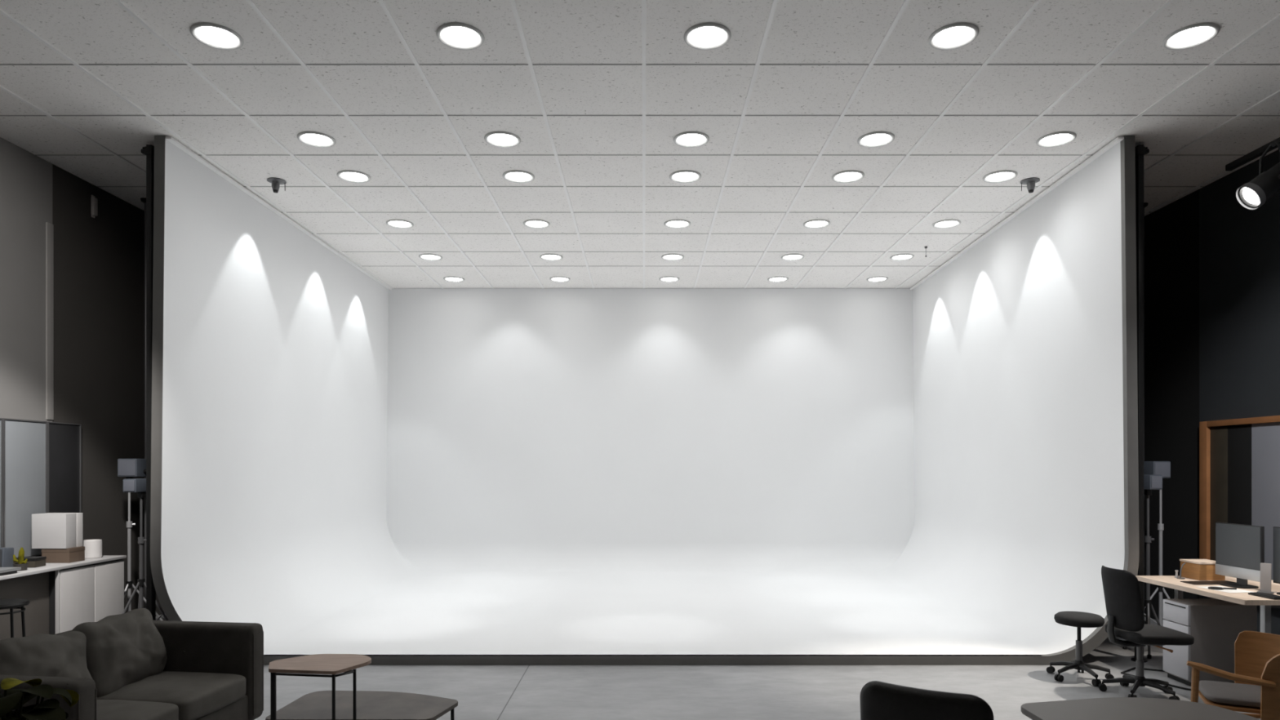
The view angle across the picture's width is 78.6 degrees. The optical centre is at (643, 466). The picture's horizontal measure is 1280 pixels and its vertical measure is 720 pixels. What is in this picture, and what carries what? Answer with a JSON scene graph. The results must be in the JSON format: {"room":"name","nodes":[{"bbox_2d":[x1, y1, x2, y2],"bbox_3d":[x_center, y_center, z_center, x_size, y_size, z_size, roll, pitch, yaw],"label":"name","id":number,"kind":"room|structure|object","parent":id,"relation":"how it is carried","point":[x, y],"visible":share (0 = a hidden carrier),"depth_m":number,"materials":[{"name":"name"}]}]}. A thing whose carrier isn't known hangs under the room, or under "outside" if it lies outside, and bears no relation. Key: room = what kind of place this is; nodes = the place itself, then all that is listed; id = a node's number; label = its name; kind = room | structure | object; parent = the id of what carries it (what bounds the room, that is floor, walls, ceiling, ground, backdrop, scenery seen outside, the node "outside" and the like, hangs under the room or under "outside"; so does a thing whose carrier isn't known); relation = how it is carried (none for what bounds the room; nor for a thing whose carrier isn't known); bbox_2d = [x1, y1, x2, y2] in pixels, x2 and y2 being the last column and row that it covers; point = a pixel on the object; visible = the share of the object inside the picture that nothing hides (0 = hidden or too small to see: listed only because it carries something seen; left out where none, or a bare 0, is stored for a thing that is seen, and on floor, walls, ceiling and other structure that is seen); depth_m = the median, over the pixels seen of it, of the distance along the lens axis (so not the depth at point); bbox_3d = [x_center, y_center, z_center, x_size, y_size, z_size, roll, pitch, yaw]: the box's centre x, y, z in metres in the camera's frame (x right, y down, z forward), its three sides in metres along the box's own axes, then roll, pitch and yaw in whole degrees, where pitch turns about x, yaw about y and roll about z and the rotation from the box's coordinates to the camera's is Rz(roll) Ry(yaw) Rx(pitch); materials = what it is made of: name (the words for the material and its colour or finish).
{"room":"studio","nodes":[
{"label":"studio","id":0,"kind":"room"},
{"bbox_2d":[13,562,28,570],"bbox_3d":[-5.050,0.811,6.330,0.100,0.055,0.100,0,0,0],"label":"pot","id":1,"kind":"object","parent":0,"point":[24,566],"depth_m":6.31,"materials":[{"name":"ceramic"}]},
{"bbox_2d":[0,555,126,580],"bbox_3d":[-5.170,0.853,5.950,0.540,0.025,2.900,0,0,0],"label":"countertop","id":2,"kind":"structure","parent":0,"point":[49,566],"depth_m":6.64,"materials":[{"name":"white laminate"}]},
{"bbox_2d":[0,137,164,616],"bbox_3d":[-5.550,-0.560,5.700,0.200,4.860,18.200,0,0,0],"label":"wall","id":3,"kind":"structure","parent":0,"point":[99,261],"depth_m":7.60,"materials":[{"name":"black paint"}]},
{"bbox_2d":[0,417,3,547],"bbox_3d":[-5.431,0.195,6.075,0.034,1.210,1.050,0,0,0],"label":"wall panel","id":4,"kind":"object","parent":3,"relation":"attached to","point":[1,419],"visible":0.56,"depth_m":6.59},
{"bbox_2d":[3,417,47,557],"bbox_3d":[-5.431,0.195,6.850,0.034,1.210,0.480,0,0,0],"label":"mirror","id":5,"kind":"object","parent":3,"relation":"attached to","point":[24,441],"visible":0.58,"depth_m":6.83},
{"bbox_2d":[45,222,53,419],"bbox_3d":[-5.469,-1.330,7.160,0.062,1.800,0.080,0,0,0],"label":"trim","id":6,"kind":"structure","parent":3,"relation":"attached to","point":[49,227],"depth_m":7.15,"materials":[{"name":"grey metal"}]},
{"bbox_2d":[47,421,81,512],"bbox_3d":[-5.431,0.195,7.310,0.034,1.210,0.420,0,0,0],"label":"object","id":7,"kind":"object","parent":3,"relation":"attached to","point":[64,439],"visible":0.58,"depth_m":7.30,"materials":[{"name":"black"}]},
{"bbox_2d":[90,195,97,217],"bbox_3d":[-5.431,-2.570,7.720,0.035,0.220,0.060,0,0,0],"label":"wall fitting","id":8,"kind":"object","parent":3,"relation":"attached to","point":[94,201],"visible":1,"depth_m":7.70,"materials":[{"name":"black metal"}]},
{"bbox_2d":[0,0,1279,288],"bbox_3d":[0.065,-2.890,5.700,11.030,0.200,17.800,0,0,0],"label":"ceiling","id":9,"kind":"structure","parent":0,"point":[85,31],"depth_m":6.19,"materials":[{"name":"tile"}]},
{"bbox_2d":[190,22,244,49],"bbox_3d":[-2.763,-2.782,5.060,0.306,0.016,0.306,0,0,0],"label":"recessed light","id":10,"kind":"object","parent":9,"relation":"in","point":[213,35],"visible":1,"depth_m":5.04,"materials":[{"name":"white plastic"}]},
{"bbox_2d":[266,177,286,193],"bbox_3d":[-3.582,-2.731,7.620,0.176,0.117,0.176,0,0,0],"label":"ceiling spotlight","id":11,"kind":"object","parent":9,"relation":"attached to","point":[276,182],"visible":1,"depth_m":7.59,"materials":[{"name":"black metal"}]},
{"bbox_2d":[297,131,336,147],"bbox_3d":[-2.786,-2.782,6.650,0.306,0.016,0.306,0,0,0],"label":"recessed light","id":12,"kind":"object","parent":9,"relation":"in","point":[314,139],"visible":1,"depth_m":6.63,"materials":[{"name":"white plastic"}]},
{"bbox_2d":[337,169,370,182],"bbox_3d":[-2.784,-2.782,7.500,0.306,0.016,0.306,0,0,0],"label":"recessed light","id":13,"kind":"object","parent":9,"relation":"in","point":[349,175],"visible":1,"depth_m":7.49,"materials":[{"name":"white plastic"}]},
{"bbox_2d":[386,218,413,228],"bbox_3d":[-2.798,-2.782,8.960,0.306,0.016,0.306,0,0,0],"label":"recessed light","id":14,"kind":"object","parent":9,"relation":"in","point":[399,224],"visible":1,"depth_m":8.95,"materials":[{"name":"white plastic"}]},
{"bbox_2d":[418,253,442,260],"bbox_3d":[-2.834,-2.782,10.380,0.306,0.016,0.306,0,0,0],"label":"recessed light","id":15,"kind":"object","parent":9,"relation":"in","point":[424,256],"visible":1,"depth_m":10.36,"materials":[{"name":"white plastic"}]},
{"bbox_2d":[443,275,464,282],"bbox_3d":[-2.821,-2.782,11.600,0.306,0.016,0.306,0,0,0],"label":"recessed light","id":16,"kind":"object","parent":9,"relation":"in","point":[451,278],"visible":1,"depth_m":11.57,"materials":[{"name":"white plastic"}]},
{"bbox_2d":[435,22,484,49],"bbox_3d":[-1.187,-2.782,5.060,0.306,0.016,0.306,0,0,0],"label":"recessed light","id":17,"kind":"object","parent":9,"relation":"in","point":[460,36],"visible":1,"depth_m":5.04,"materials":[{"name":"white plastic"}]},
{"bbox_2d":[484,131,520,147],"bbox_3d":[-1.203,-2.782,6.650,0.306,0.016,0.306,0,0,0],"label":"recessed light","id":18,"kind":"object","parent":9,"relation":"in","point":[498,139],"visible":1,"depth_m":6.63,"materials":[{"name":"white plastic"}]},
{"bbox_2d":[502,169,534,182],"bbox_3d":[-1.203,-2.782,7.500,0.306,0.016,0.306,0,0,0],"label":"recessed light","id":19,"kind":"object","parent":9,"relation":"in","point":[513,175],"visible":1,"depth_m":7.49,"materials":[{"name":"white plastic"}]},
{"bbox_2d":[523,218,550,228],"bbox_3d":[-1.231,-2.782,8.960,0.306,0.016,0.306,0,0,0],"label":"recessed light","id":20,"kind":"object","parent":9,"relation":"in","point":[535,224],"visible":1,"depth_m":8.95,"materials":[{"name":"white plastic"}]},
{"bbox_2d":[539,253,563,260],"bbox_3d":[-1.231,-2.782,10.380,0.306,0.016,0.306,0,0,0],"label":"recessed light","id":21,"kind":"object","parent":9,"relation":"in","point":[544,256],"visible":1,"depth_m":10.35,"materials":[{"name":"white plastic"}]},
{"bbox_2d":[549,275,570,282],"bbox_3d":[-1.247,-2.782,11.600,0.306,0.016,0.306,0,0,0],"label":"recessed light","id":22,"kind":"object","parent":9,"relation":"in","point":[558,278],"visible":1,"depth_m":11.57,"materials":[{"name":"white plastic"}]},
{"bbox_2d":[0,63,1279,252],"bbox_3d":[0.065,-2.788,4.208,11.030,0.002,13.318,0,0,0],"label":"ceiling grid","id":23,"kind":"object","parent":9,"relation":"attached to","point":[0,64],"depth_m":7.00,"materials":[{"name":"grey metal"}]},
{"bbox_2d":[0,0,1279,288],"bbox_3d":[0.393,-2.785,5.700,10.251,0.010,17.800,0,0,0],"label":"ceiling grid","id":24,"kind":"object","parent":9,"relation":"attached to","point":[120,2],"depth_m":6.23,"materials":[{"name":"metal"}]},
{"bbox_2d":[658,275,679,282],"bbox_3d":[0.376,-2.782,11.600,0.306,0.016,0.306,0,0,0],"label":"recessed light","id":25,"kind":"object","parent":9,"relation":"in","point":[668,278],"visible":1,"depth_m":11.58,"materials":[{"name":"white plastic"}]},
{"bbox_2d":[661,253,684,260],"bbox_3d":[0.381,-2.782,10.380,0.306,0.016,0.306,0,0,0],"label":"recessed light","id":26,"kind":"object","parent":9,"relation":"in","point":[667,256],"visible":1,"depth_m":10.35,"materials":[{"name":"white plastic"}]},
{"bbox_2d":[663,218,690,228],"bbox_3d":[0.382,-2.782,8.960,0.306,0.016,0.306,0,0,0],"label":"recessed light","id":27,"kind":"object","parent":9,"relation":"in","point":[673,224],"visible":1,"depth_m":8.95,"materials":[{"name":"white plastic"}]},
{"bbox_2d":[669,169,701,182],"bbox_3d":[0.397,-2.782,7.500,0.306,0.016,0.306,0,0,0],"label":"recessed light","id":28,"kind":"object","parent":9,"relation":"in","point":[683,175],"visible":1,"depth_m":7.49,"materials":[{"name":"white plastic"}]},
{"bbox_2d":[673,131,709,147],"bbox_3d":[0.403,-2.782,6.650,0.306,0.016,0.306,0,0,0],"label":"recessed light","id":29,"kind":"object","parent":9,"relation":"in","point":[686,139],"visible":1,"depth_m":6.63,"materials":[{"name":"white plastic"}]},
{"bbox_2d":[684,22,731,49],"bbox_3d":[0.410,-2.782,5.060,0.306,0.016,0.306,0,0,0],"label":"recessed light","id":30,"kind":"object","parent":9,"relation":"in","point":[703,36],"visible":1,"depth_m":5.04,"materials":[{"name":"white plastic"}]},
{"bbox_2d":[767,275,788,282],"bbox_3d":[1.989,-2.782,11.600,0.306,0.016,0.306,0,0,0],"label":"recessed light","id":31,"kind":"object","parent":9,"relation":"in","point":[779,278],"visible":1,"depth_m":11.57,"materials":[{"name":"white plastic"}]},
{"bbox_2d":[781,253,804,260],"bbox_3d":[1.975,-2.782,10.380,0.306,0.016,0.306,0,0,0],"label":"recessed light","id":32,"kind":"object","parent":9,"relation":"in","point":[788,256],"visible":1,"depth_m":10.36,"materials":[{"name":"white plastic"}]},
{"bbox_2d":[803,218,830,228],"bbox_3d":[1.980,-2.782,8.960,0.306,0.016,0.306,0,0,0],"label":"recessed light","id":33,"kind":"object","parent":9,"relation":"in","point":[813,224],"visible":1,"depth_m":8.95,"materials":[{"name":"white plastic"}]},
{"bbox_2d":[831,169,864,182],"bbox_3d":[1.958,-2.782,7.500,0.306,0.016,0.306,0,0,0],"label":"recessed light","id":34,"kind":"object","parent":9,"relation":"in","point":[850,175],"visible":1,"depth_m":7.49,"materials":[{"name":"white plastic"}]},
{"bbox_2d":[857,131,894,147],"bbox_3d":[1.975,-2.782,6.650,0.306,0.016,0.306,0,0,0],"label":"recessed light","id":35,"kind":"object","parent":9,"relation":"in","point":[875,139],"visible":1,"depth_m":6.63,"materials":[{"name":"white plastic"}]},
{"bbox_2d":[866,275,888,282],"bbox_3d":[3.464,-2.782,11.600,0.306,0.016,0.306,0,0,0],"label":"recessed light","id":36,"kind":"object","parent":9,"relation":"in","point":[879,278],"visible":1,"depth_m":11.57,"materials":[{"name":"white plastic"}]},
{"bbox_2d":[889,253,914,260],"bbox_3d":[3.428,-2.782,10.380,0.306,0.016,0.306,0,0,0],"label":"recessed light","id":37,"kind":"object","parent":9,"relation":"in","point":[899,256],"visible":1,"depth_m":10.36,"materials":[{"name":"white plastic"}]},
{"bbox_2d":[932,218,960,228],"bbox_3d":[3.471,-2.782,8.960,0.306,0.016,0.306,0,0,0],"label":"recessed light","id":38,"kind":"object","parent":9,"relation":"in","point":[944,224],"visible":1,"depth_m":8.95,"materials":[{"name":"white plastic"}]},
{"bbox_2d":[928,22,978,49],"bbox_3d":[2.003,-2.782,5.060,0.306,0.016,0.306,0,0,0],"label":"recessed light","id":39,"kind":"object","parent":9,"relation":"in","point":[956,35],"visible":1,"depth_m":5.04,"materials":[{"name":"white plastic"}]},
{"bbox_2d":[982,169,1017,182],"bbox_3d":[3.417,-2.782,7.500,0.306,0.016,0.306,0,0,0],"label":"recessed light","id":40,"kind":"object","parent":9,"relation":"in","point":[998,176],"visible":1,"depth_m":7.49,"materials":[{"name":"white plastic"}]},
{"bbox_2d":[1020,177,1039,193],"bbox_3d":[3.764,-2.731,7.620,0.176,0.117,0.176,0,0,0],"label":"ceiling spotlight","id":41,"kind":"object","parent":9,"relation":"attached to","point":[1030,182],"visible":1,"depth_m":7.59,"materials":[{"name":"black metal"}]},
{"bbox_2d":[1035,131,1076,147],"bbox_3d":[3.507,-2.782,6.650,0.306,0.016,0.306,0,0,0],"label":"recessed light","id":42,"kind":"object","parent":9,"relation":"in","point":[1060,138],"visible":1,"depth_m":6.63,"materials":[{"name":"white plastic"}]},
{"bbox_2d":[1162,22,1219,49],"bbox_3d":[3.540,-2.782,5.060,0.306,0.016,0.306,0,0,0],"label":"recessed light","id":43,"kind":"object","parent":9,"relation":"in","point":[1191,36],"visible":1,"depth_m":5.04,"materials":[{"name":"white plastic"}]},
{"bbox_2d":[1225,137,1279,170],"bbox_3d":[4.950,-2.647,5.320,0.050,0.284,2.600,0,0,0],"label":"track","id":44,"kind":"object","parent":9,"relation":"hanging from","point":[1260,151],"visible":1,"depth_m":6.37,"materials":[{"name":"black metal"}]},
{"bbox_2d":[1235,140,1279,209],"bbox_3d":[4.752,-2.218,5.879,0.538,0.566,0.270,0,0,-9],"label":"track spotlight","id":45,"kind":"object","parent":44,"relation":"hanging from","point":[1253,194],"visible":1,"depth_m":5.82,"materials":[{"name":"black metal"}]},
{"bbox_2d":[155,614,1260,719],"bbox_3d":[0.065,1.770,5.700,11.030,0.200,17.800,0,0,0],"label":"floor","id":46,"kind":"structure","parent":0,"point":[481,691],"depth_m":5.92,"materials":[{"name":"concrete"}]},
{"bbox_2d":[0,598,30,637],"bbox_3d":[-4.690,1.327,5.700,0.336,0.686,0.336,0,0,-20],"label":"bar stool","id":47,"kind":"object","parent":46,"relation":"on","point":[11,603],"visible":0.62,"depth_m":5.68,"materials":[{"name":"black leather"}]},
{"bbox_2d":[0,678,79,719],"bbox_3d":[-2.354,1.231,2.822,0.494,0.878,0.531,0,0,-32],"label":"potted plant","id":48,"kind":"object","parent":46,"relation":"on","point":[14,699],"visible":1,"depth_m":2.85,"materials":[{"name":"green plant"}]},
{"bbox_2d":[0,555,126,639],"bbox_3d":[-5.170,1.255,5.950,0.540,0.830,2.900,0,0,0],"label":"cabinet","id":49,"kind":"object","parent":46,"relation":"on","point":[62,597],"depth_m":6.62,"materials":[{"name":"white laminate"}]},
{"bbox_2d":[0,547,13,567],"bbox_3d":[-5.281,0.749,6.368,0.200,0.179,0.124,0,0,-3],"label":"speaker","id":50,"kind":"object","parent":49,"relation":"on","point":[6,554],"visible":0.75,"depth_m":6.35},
{"bbox_2d":[0,549,2,567],"bbox_3d":[-5.278,0.741,6.314,0.170,0.145,0.016,0,0,-3],"label":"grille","id":51,"kind":"object","parent":50,"relation":"attached to","point":[1,550],"depth_m":6.32,"materials":[{"name":"grey metal"}]},
{"bbox_2d":[0,570,17,575],"bbox_3d":[-5.110,0.828,5.975,0.340,0.022,0.370,0,0,0],"label":"folder","id":52,"kind":"object","parent":49,"relation":"on","point":[12,571],"visible":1,"depth_m":6.08,"materials":[{"name":"black plastic"}]},
{"bbox_2d":[0,567,21,573],"bbox_3d":[-5.100,0.806,6.020,0.340,0.020,0.340,0,0,-3],"label":"laptop","id":53,"kind":"object","parent":52,"relation":"on","point":[2,570],"visible":1,"depth_m":6.10,"materials":[{"name":"metal"}]},
{"bbox_2d":[13,546,28,570],"bbox_3d":[-5.050,0.746,6.330,0.099,0.185,0.099,0,0,37],"label":"cactus","id":54,"kind":"object","parent":49,"relation":"on","point":[21,563],"visible":0.93,"depth_m":6.32,"materials":[{"name":"plant"}]},
{"bbox_2d":[13,556,46,567],"bbox_3d":[-5.165,0.800,6.550,0.204,0.078,0.144,0,0,-6],"label":"case","id":55,"kind":"object","parent":49,"relation":"on","point":[33,562],"visible":0.53,"depth_m":6.51,"materials":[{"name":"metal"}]},
{"bbox_2d":[41,546,84,563],"bbox_3d":[-5.130,0.776,6.905,0.244,0.125,0.194,0,0,0],"label":"box","id":56,"kind":"object","parent":49,"relation":"on","point":[68,555],"visible":0.77,"depth_m":6.81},
{"bbox_2d":[31,512,82,548],"bbox_3d":[-5.180,0.563,6.902,0.300,0.300,0.205,0,0,0],"label":"storage box","id":57,"kind":"object","parent":56,"relation":"on","point":[49,530],"visible":1,"depth_m":6.80,"materials":[{"name":"white cardboard"}]},
{"bbox_2d":[82,539,102,558],"bbox_3d":[-5.087,0.757,7.200,0.156,0.163,0.156,0,0,0],"label":"canister","id":58,"kind":"object","parent":49,"relation":"on","point":[93,548],"visible":0.89,"depth_m":7.14,"materials":[{"name":"white ceramic"}]},
{"bbox_2d":[0,608,263,719],"bbox_3d":[-2.933,1.268,4.300,0.900,0.803,1.420,0,0,7],"label":"sofa","id":59,"kind":"object","parent":46,"relation":"on","point":[130,665],"visible":0.91,"depth_m":4.47,"materials":[{"name":"black fabric"}]},
{"bbox_2d":[0,631,92,679],"bbox_3d":[-3.143,1.101,4.077,0.296,0.468,0.588,0,0,7],"label":"cushion","id":60,"kind":"object","parent":59,"relation":"on","point":[68,654],"depth_m":4.03,"materials":[{"name":"grey fabric"}]},
{"bbox_2d":[71,608,167,697],"bbox_3d":[-3.081,1.096,4.596,0.284,0.459,0.565,0,0,7],"label":"cushion","id":61,"kind":"object","parent":59,"relation":"on","point":[122,651],"depth_m":4.51,"materials":[{"name":"grey fabric"}]},
{"bbox_2d":[97,699,178,719],"bbox_3d":[-2.899,1.344,4.002,0.753,0.183,0.588,0,0,7],"label":"seat cushion","id":62,"kind":"object","parent":59,"relation":"on","point":[107,709],"depth_m":4.09,"materials":[{"name":"grey fabric"}]},
{"bbox_2d":[97,671,245,719],"bbox_3d":[-2.827,1.345,4.580,0.756,0.182,0.586,0,0,7],"label":"seat cushion","id":63,"kind":"object","parent":59,"relation":"on","point":[197,695],"depth_m":4.49,"materials":[{"name":"grey fabric"}]},
{"bbox_2d":[140,197,146,608],"bbox_3d":[-5.195,-0.559,8.150,0.100,4.459,0.100,0,0,0],"label":"support post","id":64,"kind":"object","parent":46,"relation":"on","point":[142,199],"visible":0.22,"depth_m":8.13,"materials":[{"name":"metal"}]},
{"bbox_2d":[124,492,163,620],"bbox_3d":[-5.050,0.909,7.821,0.542,1.521,0.619,0,0,-29],"label":"stand","id":65,"kind":"object","parent":46,"relation":"on","point":[129,584],"visible":0.44,"depth_m":7.77,"materials":[{"name":"metal"}]},
{"bbox_2d":[117,458,146,479],"bbox_3d":[-5.053,0.035,7.777,0.222,0.229,0.246,0,0,0],"label":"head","id":66,"kind":"object","parent":65,"relation":"on","point":[127,468],"visible":0.74,"depth_m":7.66},
{"bbox_2d":[122,497,168,620],"bbox_3d":[-4.479,0.975,7.113,0.572,1.390,0.654,0,0,-9],"label":"stand","id":67,"kind":"object","parent":46,"relation":"on","point":[141,581],"visible":0.54,"depth_m":7.09,"materials":[{"name":"black metal"}]},
{"bbox_2d":[123,478,146,497],"bbox_3d":[-4.613,0.195,7.097,0.151,0.171,0.246,0,0,0],"label":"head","id":68,"kind":"object","parent":67,"relation":"on","point":[130,485],"visible":0.96,"depth_m":6.99},
{"bbox_2d":[140,144,155,620],"bbox_3d":[-4.250,-0.545,6.720,0.139,4.430,0.120,0,0,0],"label":"support post","id":69,"kind":"object","parent":46,"relation":"on","point":[148,150],"visible":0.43,"depth_m":6.69,"materials":[{"name":"black metal"}]},
{"bbox_2d":[268,653,371,719],"bbox_3d":[-1.780,1.370,4.277,0.534,0.600,0.380,0,0,0],"label":"side table","id":70,"kind":"object","parent":46,"relation":"on","point":[317,664],"visible":1,"depth_m":4.19,"materials":[{"name":"brown wood"}]},
{"bbox_2d":[265,690,457,719],"bbox_3d":[-1.575,1.520,4.509,0.982,0.300,0.549,0,0,0],"label":"coffee table","id":71,"kind":"object","parent":46,"relation":"on","point":[317,705],"visible":1,"depth_m":4.48,"materials":[{"name":"grey wood"}]},
{"bbox_2d":[150,135,1139,664],"bbox_3d":[0.082,-0.559,9.433,8.478,4.454,5.714,0,0,0],"label":"cyclorama","id":72,"kind":"object","parent":46,"relation":"on","point":[939,469],"visible":1,"depth_m":9.92,"materials":[{"name":"white paint"}]},
{"bbox_2d":[859,680,993,719],"bbox_3d":[1.200,1.263,3.221,0.500,0.816,0.558,0,0,32],"label":"lounge chair","id":73,"kind":"object","parent":46,"relation":"on","point":[879,700],"visible":1,"depth_m":3.00,"materials":[{"name":"black leather"}]},
{"bbox_2d":[1046,611,1114,686],"bbox_3d":[3.433,1.416,6.147,0.471,0.508,0.457,0,0,0],"label":"stool","id":74,"kind":"object","parent":46,"relation":"on","point":[1079,620],"visible":0.98,"depth_m":6.10,"materials":[{"name":"black fabric"}]},
{"bbox_2d":[1130,144,1149,662],"bbox_3d":[4.268,-0.545,6.720,0.139,4.430,0.120,0,0,0],"label":"support post","id":75,"kind":"object","parent":46,"relation":"on","point":[1140,150],"visible":0.7,"depth_m":6.69,"materials":[{"name":"black metal"}]},
{"bbox_2d":[1021,697,1261,719],"bbox_3d":[1.909,1.310,2.784,0.833,0.720,0.869,0,0,0],"label":"coffee table","id":76,"kind":"object","parent":46,"relation":"on","point":[1108,708],"visible":1,"depth_m":3.04,"materials":[{"name":"grey laminate"}]},
{"bbox_2d":[1122,494,1160,658],"bbox_3d":[4.553,0.961,6.980,0.332,1.418,0.377,0,0,0],"label":"stand","id":77,"kind":"object","parent":46,"relation":"on","point":[1148,602],"visible":0.66,"depth_m":6.97,"materials":[{"name":"black metal"}]},
{"bbox_2d":[1143,474,1162,494],"bbox_3d":[4.514,0.162,6.977,0.143,0.181,0.246,0,0,0],"label":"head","id":78,"kind":"object","parent":77,"relation":"on","point":[1151,482],"visible":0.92,"depth_m":6.86},
{"bbox_2d":[1143,202,1147,624],"bbox_3d":[5.297,-0.559,8.300,0.100,4.459,0.100,0,0,0],"label":"support post","id":79,"kind":"object","parent":46,"relation":"on","point":[1145,204],"visible":0.24,"depth_m":8.29,"materials":[{"name":"metal"}]},
{"bbox_2d":[1098,565,1194,700],"bbox_3d":[3.650,1.205,5.731,0.533,0.930,0.504,0,0,0],"label":"chair","id":80,"kind":"object","parent":46,"relation":"on","point":[1122,593],"visible":0.98,"depth_m":5.62,"materials":[{"name":"black fabric"}]},
{"bbox_2d":[1120,666,1191,690],"bbox_3d":[4.210,1.662,5.929,0.404,0.014,1.100,0,0,-22],"label":"power cable","id":81,"kind":"object","parent":46,"relation":"on","point":[1134,668],"visible":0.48,"depth_m":6.30,"materials":[{"name":"rubber"}]},
{"bbox_2d":[1143,489,1169,626],"bbox_3d":[5.045,0.914,7.617,0.619,1.511,0.542,0,0,38],"label":"stand","id":82,"kind":"object","parent":46,"relation":"on","point":[1160,526],"visible":0.48,"depth_m":7.54,"materials":[{"name":"metal"}]},
{"bbox_2d":[1143,461,1170,483],"bbox_3d":[4.943,0.054,7.547,0.198,0.211,0.246,0,0,0],"label":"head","id":83,"kind":"object","parent":82,"relation":"on","point":[1156,468],"visible":0.58,"depth_m":7.43},
{"bbox_2d":[1135,575,1279,633],"bbox_3d":[4.575,1.290,5.930,0.950,0.759,1.200,0,0,0],"label":"desk","id":84,"kind":"object","parent":46,"relation":"on","point":[1169,581],"visible":0.44,"depth_m":5.74,"materials":[{"name":"brown wood"}]},
{"bbox_2d":[1174,569,1178,577],"bbox_3d":[4.363,0.878,6.400,0.028,0.064,0.028,0,0,0],"label":"bottle","id":85,"kind":"object","parent":84,"relation":"on","point":[1175,571],"visible":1,"depth_m":6.39,"materials":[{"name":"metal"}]},
{"bbox_2d":[1176,562,1185,578],"bbox_3d":[4.363,0.845,6.349,0.057,0.129,0.056,0,0,43],"label":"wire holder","id":86,"kind":"object","parent":84,"relation":"on","point":[1180,577],"visible":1,"depth_m":6.35,"materials":[{"name":"black metal"}]},
{"bbox_2d":[1179,559,1225,580],"bbox_3d":[4.545,0.838,6.360,0.218,0.145,0.228,0,0,0],"label":"wooden box","id":87,"kind":"object","parent":84,"relation":"on","point":[1195,569],"visible":0.81,"depth_m":6.26,"materials":[{"name":"orange wood"}]},
{"bbox_2d":[1180,580,1235,584],"bbox_3d":[4.440,0.908,6.120,0.400,0.003,0.198,0,0,0],"label":"desk mat","id":88,"kind":"object","parent":84,"relation":"on","point":[1209,582],"visible":0.77,"depth_m":6.12,"materials":[{"name":"black fabric"}]},
{"bbox_2d":[1199,586,1255,592],"bbox_3d":[4.305,0.909,5.790,0.212,0.001,0.294,0,0,-8],"label":"paper sheet","id":89,"kind":"object","parent":84,"relation":"on","point":[1237,590],"visible":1,"depth_m":5.73,"materials":[{"name":"white paper"}]},
{"bbox_2d":[1208,586,1236,589],"bbox_3d":[4.286,0.902,5.800,0.182,0.011,0.091,0,0,0],"label":"pen","id":90,"kind":"object","parent":89,"relation":"on","point":[1210,588],"visible":1,"depth_m":5.78,"materials":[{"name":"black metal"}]},
{"bbox_2d":[1215,522,1264,588],"bbox_3d":[4.525,0.674,5.945,0.190,0.472,0.430,0,0,-3],"label":"monitor","id":91,"kind":"object","parent":84,"relation":"on","point":[1239,548],"visible":0.91,"depth_m":5.93,"materials":[{"name":"black plastic"}]},
{"bbox_2d":[1248,592,1279,599],"bbox_3d":[4.360,0.902,5.455,0.110,0.016,0.230,0,0,0],"label":"keyboard","id":92,"kind":"object","parent":84,"relation":"on","point":[1265,595],"visible":1,"depth_m":5.44,"materials":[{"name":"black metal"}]},
{"bbox_2d":[1257,563,1274,594],"bbox_3d":[4.470,0.803,5.620,0.080,0.215,0.090,0,0,-38],"label":"phone stand","id":93,"kind":"object","parent":84,"relation":"on","point":[1265,568],"visible":0.88,"depth_m":5.62,"materials":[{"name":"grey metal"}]},
{"bbox_2d":[1273,526,1279,595],"bbox_3d":[4.605,0.674,5.500,0.190,0.472,0.420,0,0,0],"label":"monitor","id":94,"kind":"object","parent":84,"relation":"on","point":[1276,529],"visible":1,"depth_m":5.67,"materials":[{"name":"black plastic"}]},
{"bbox_2d":[1163,598,1257,686],"bbox_3d":[4.383,1.360,6.067,0.523,0.620,0.295,0,0,0],"label":"drawer pedestal","id":95,"kind":"object","parent":46,"relation":"on","point":[1215,624],"visible":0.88,"depth_m":5.92,"materials":[{"name":"grey metal"}]},
{"bbox_2d":[1186,631,1279,719],"bbox_3d":[3.357,1.321,4.383,0.649,0.703,0.636,0,0,26],"label":"armchair","id":96,"kind":"object","parent":46,"relation":"on","point":[1255,690],"visible":1,"depth_m":4.29,"materials":[{"name":"brown wood"}]},
{"bbox_2d":[1144,149,1279,635],"bbox_3d":[5.680,-0.560,5.700,0.200,4.860,18.200,0,0,0],"label":"wall","id":97,"kind":"structure","parent":0,"point":[1239,246],"depth_m":7.85,"materials":[{"name":"black paint"}]},
{"bbox_2d":[1199,415,1279,580],"bbox_3d":[5.544,0.388,6.526,0.068,1.665,2.453,0,0,0],"label":"mirror","id":98,"kind":"object","parent":97,"relation":"attached to","point":[1239,459],"visible":0.56,"depth_m":7.26,"materials":[{"name":"orange wood"}]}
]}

